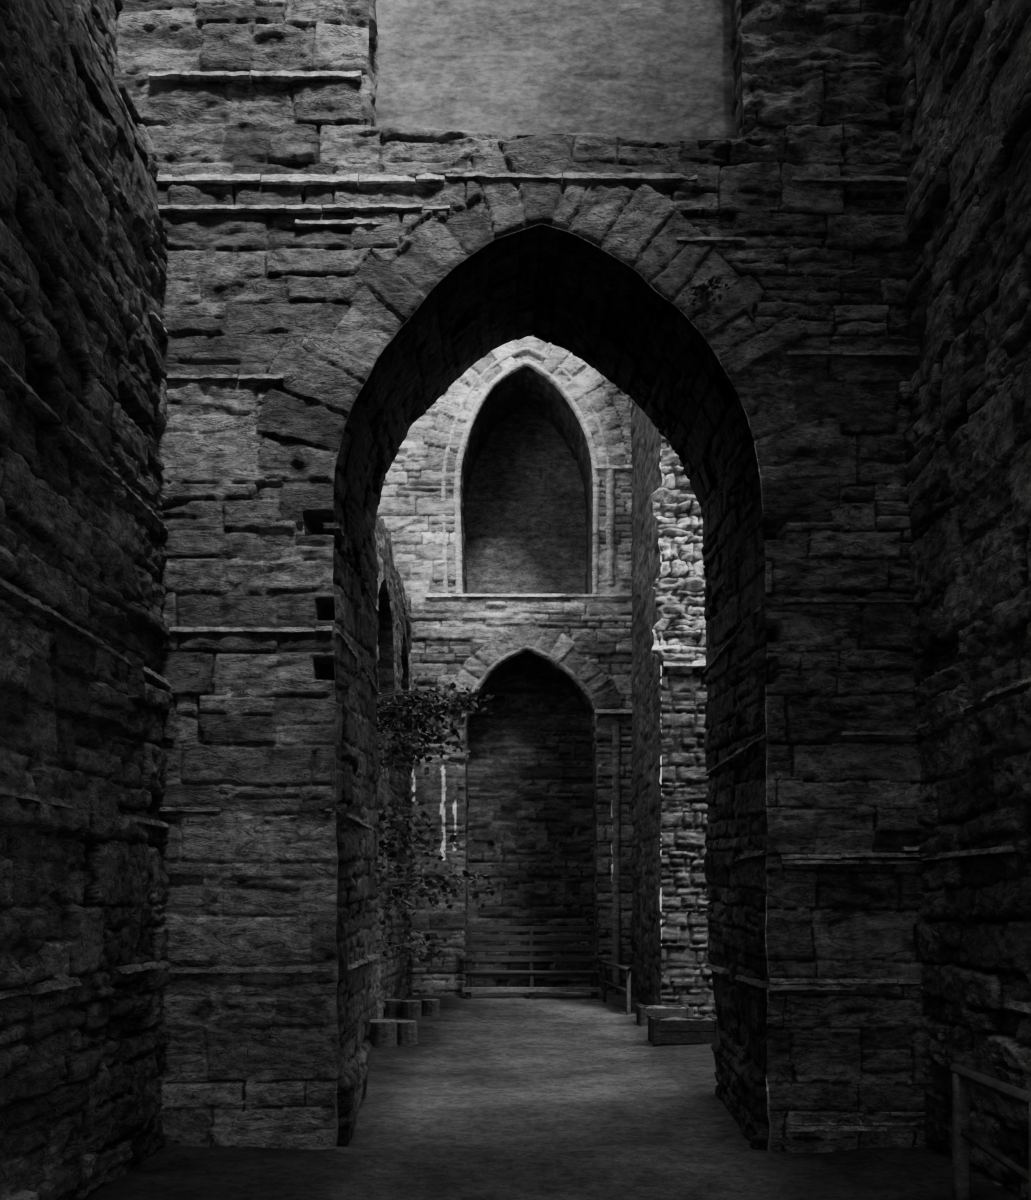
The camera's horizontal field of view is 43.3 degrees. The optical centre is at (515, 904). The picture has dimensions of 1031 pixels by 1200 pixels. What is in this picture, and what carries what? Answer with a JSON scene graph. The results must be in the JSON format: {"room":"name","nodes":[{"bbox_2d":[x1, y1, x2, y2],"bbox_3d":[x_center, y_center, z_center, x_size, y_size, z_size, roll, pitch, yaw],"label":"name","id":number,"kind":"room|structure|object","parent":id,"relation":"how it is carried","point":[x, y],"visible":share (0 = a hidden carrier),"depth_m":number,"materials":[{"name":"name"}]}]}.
{"room":"ruins","nodes":[
{"label":"ruins","id":0,"kind":"room"},
{"bbox_2d":[0,0,171,1199],"bbox_3d":[-2.452,-7.400,3.276,0.476,18.000,10.552,0,0,0],"label":"wall","id":1,"kind":"structure","parent":0,"point":[84,881],"depth_m":6.79,"materials":[{"name":"grey stone"}]},
{"bbox_2d":[367,516,412,1018],"bbox_3d":[-2.270,-1.939,17.050,0.979,7.077,12.000,0,0,0],"label":"wall","id":2,"kind":"structure","parent":0,"point":[390,979],"depth_m":19.71,"materials":[{"name":"stone"}]},
{"bbox_2d":[377,336,633,995],"bbox_3d":[-0.946,-4.659,23.856,6.508,13.083,1.954,0,0,0],"label":"wall","id":3,"kind":"structure","parent":0,"point":[505,506],"depth_m":23.00,"materials":[{"name":"grey stone"}]},
{"bbox_2d":[115,0,933,1152],"bbox_3d":[0.675,-11.400,9.722,7.050,26.000,2.710,0,0,0],"label":"wall","id":4,"kind":"structure","parent":0,"point":[303,233],"depth_m":8.48,"materials":[{"name":"grey stone"}]},
{"bbox_2d":[323,224,777,1149],"bbox_3d":[0.237,-1.427,9.775,3.059,6.854,2.550,0,0,0],"label":"archway reveal","id":5,"kind":"object","parent":4,"relation":"attached to","point":[555,286],"visible":0.94,"depth_m":9.49,"materials":[{"name":"stone"}]},
{"bbox_2d":[369,0,743,140],"bbox_3d":[0.278,-6.050,8.820,2.648,2.700,0.023,0,0,0],"label":"panel","id":6,"kind":"object","parent":4,"relation":"attached to","point":[647,70],"visible":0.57,"depth_m":8.82,"materials":[{"name":"paint"}]},
{"bbox_2d":[682,276,730,305],"bbox_3d":[1.230,-3.956,8.412,0.315,0.205,0.123,0,0,0],"label":"fern","id":7,"kind":"object","parent":4,"relation":"attached to","point":[703,288],"depth_m":8.41,"materials":[{"name":"black plant"}]},
{"bbox_2d":[83,992,1021,1199],"bbox_3d":[0.000,1.592,14.000,28.000,0.135,52.000,0,0,0],"label":"ground","id":8,"kind":"structure","parent":0,"point":[564,1095],"depth_m":8.84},
{"bbox_2d":[367,1019,397,1047],"bbox_3d":[-1.544,1.455,14.733,0.439,0.290,0.430,0,0,0],"label":"tree stump","id":9,"kind":"object","parent":8,"relation":"on","point":[383,1032],"visible":0.79,"depth_m":14.57,"materials":[{"name":"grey wood"}]},
{"bbox_2d":[384,999,402,1016],"bbox_3d":[-1.734,1.470,18.387,0.303,0.260,0.306,0,0,0],"label":"tree stump","id":10,"kind":"object","parent":8,"relation":"on","point":[393,1006],"visible":0.8,"depth_m":18.27,"materials":[{"name":"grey wood"}]},
{"bbox_2d":[397,1020,417,1045],"bbox_3d":[-1.277,1.465,14.899,0.325,0.270,0.327,0,0,0],"label":"tree stump","id":11,"kind":"object","parent":8,"relation":"on","point":[406,1029],"visible":0.78,"depth_m":14.77,"materials":[{"name":"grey wood"}]},
{"bbox_2d":[401,1000,421,1019],"bbox_3d":[-1.460,1.470,18.235,0.307,0.260,0.302,0,0,0],"label":"tree stump","id":12,"kind":"object","parent":8,"relation":"on","point":[410,1009],"visible":0.99,"depth_m":18.11,"materials":[{"name":"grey wood"}]},
{"bbox_2d":[422,999,439,1016],"bbox_3d":[-1.218,1.480,18.704,0.282,0.240,0.282,0,0,0],"label":"tree stump","id":13,"kind":"object","parent":8,"relation":"on","point":[430,1007],"visible":0.98,"depth_m":18.59,"materials":[{"name":"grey wood"}]},
{"bbox_2d":[374,679,494,963],"bbox_3d":[-1.101,-0.517,15.581,2.022,4.239,2.629,0,0,-17],"label":"climbing shrub","id":14,"kind":"object","parent":8,"relation":"on","point":[401,707],"visible":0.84,"depth_m":15.24,"materials":[{"name":"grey plant"}]},
{"bbox_2d":[462,926,600,998],"bbox_3d":[0.273,0.985,22.391,2.350,1.231,0.642,0,0,0],"label":"park bench","id":15,"kind":"object","parent":8,"relation":"on","point":[593,973],"visible":1,"depth_m":22.58,"materials":[{"name":"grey wood"}]},
{"bbox_2d":[602,960,630,1014],"bbox_3d":[1.557,1.261,20.200,0.064,0.698,2.806,0,0,-4],"label":"handrail","id":16,"kind":"object","parent":8,"relation":"on","point":[627,990],"visible":1,"depth_m":19.26,"materials":[{"name":"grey wood"}]},
{"bbox_2d":[636,1004,693,1025],"bbox_3d":[1.994,1.475,17.400,0.700,0.250,0.580,0,0,0],"label":"wooden planter","id":17,"kind":"object","parent":8,"relation":"on","point":[642,1011],"visible":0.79,"depth_m":17.12,"materials":[{"name":"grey wood"}]},
{"bbox_2d":[648,1015,718,1044],"bbox_3d":[1.976,1.454,15.200,0.800,0.291,0.580,0,0,0],"label":"wooden planter","id":18,"kind":"object","parent":8,"relation":"on","point":[661,1029],"visible":0.88,"depth_m":14.93,"materials":[{"name":"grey wood"}]},
{"bbox_2d":[950,1064,1030,1199],"bbox_3d":[2.351,1.225,6.360,0.079,0.770,1.526,0,0,4],"label":"handrail","id":19,"kind":"object","parent":8,"relation":"on","point":[962,1076],"visible":1,"depth_m":6.96,"materials":[{"name":"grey wood"}]},
{"bbox_2d":[630,400,715,1015],"bbox_3d":[3.160,-5.400,20.527,2.544,14.000,5.050,0,0,0],"label":"wall","id":20,"kind":"structure","parent":0,"point":[668,605],"depth_m":18.30,"materials":[{"name":"grey stone"}]},
{"bbox_2d":[897,0,1030,1199],"bbox_3d":[2.631,-7.400,3.275,0.357,18.000,10.552,0,0,0],"label":"wall","id":21,"kind":"structure","parent":0,"point":[965,144],"depth_m":7.39,"materials":[{"name":"grey stone"}]}
]}

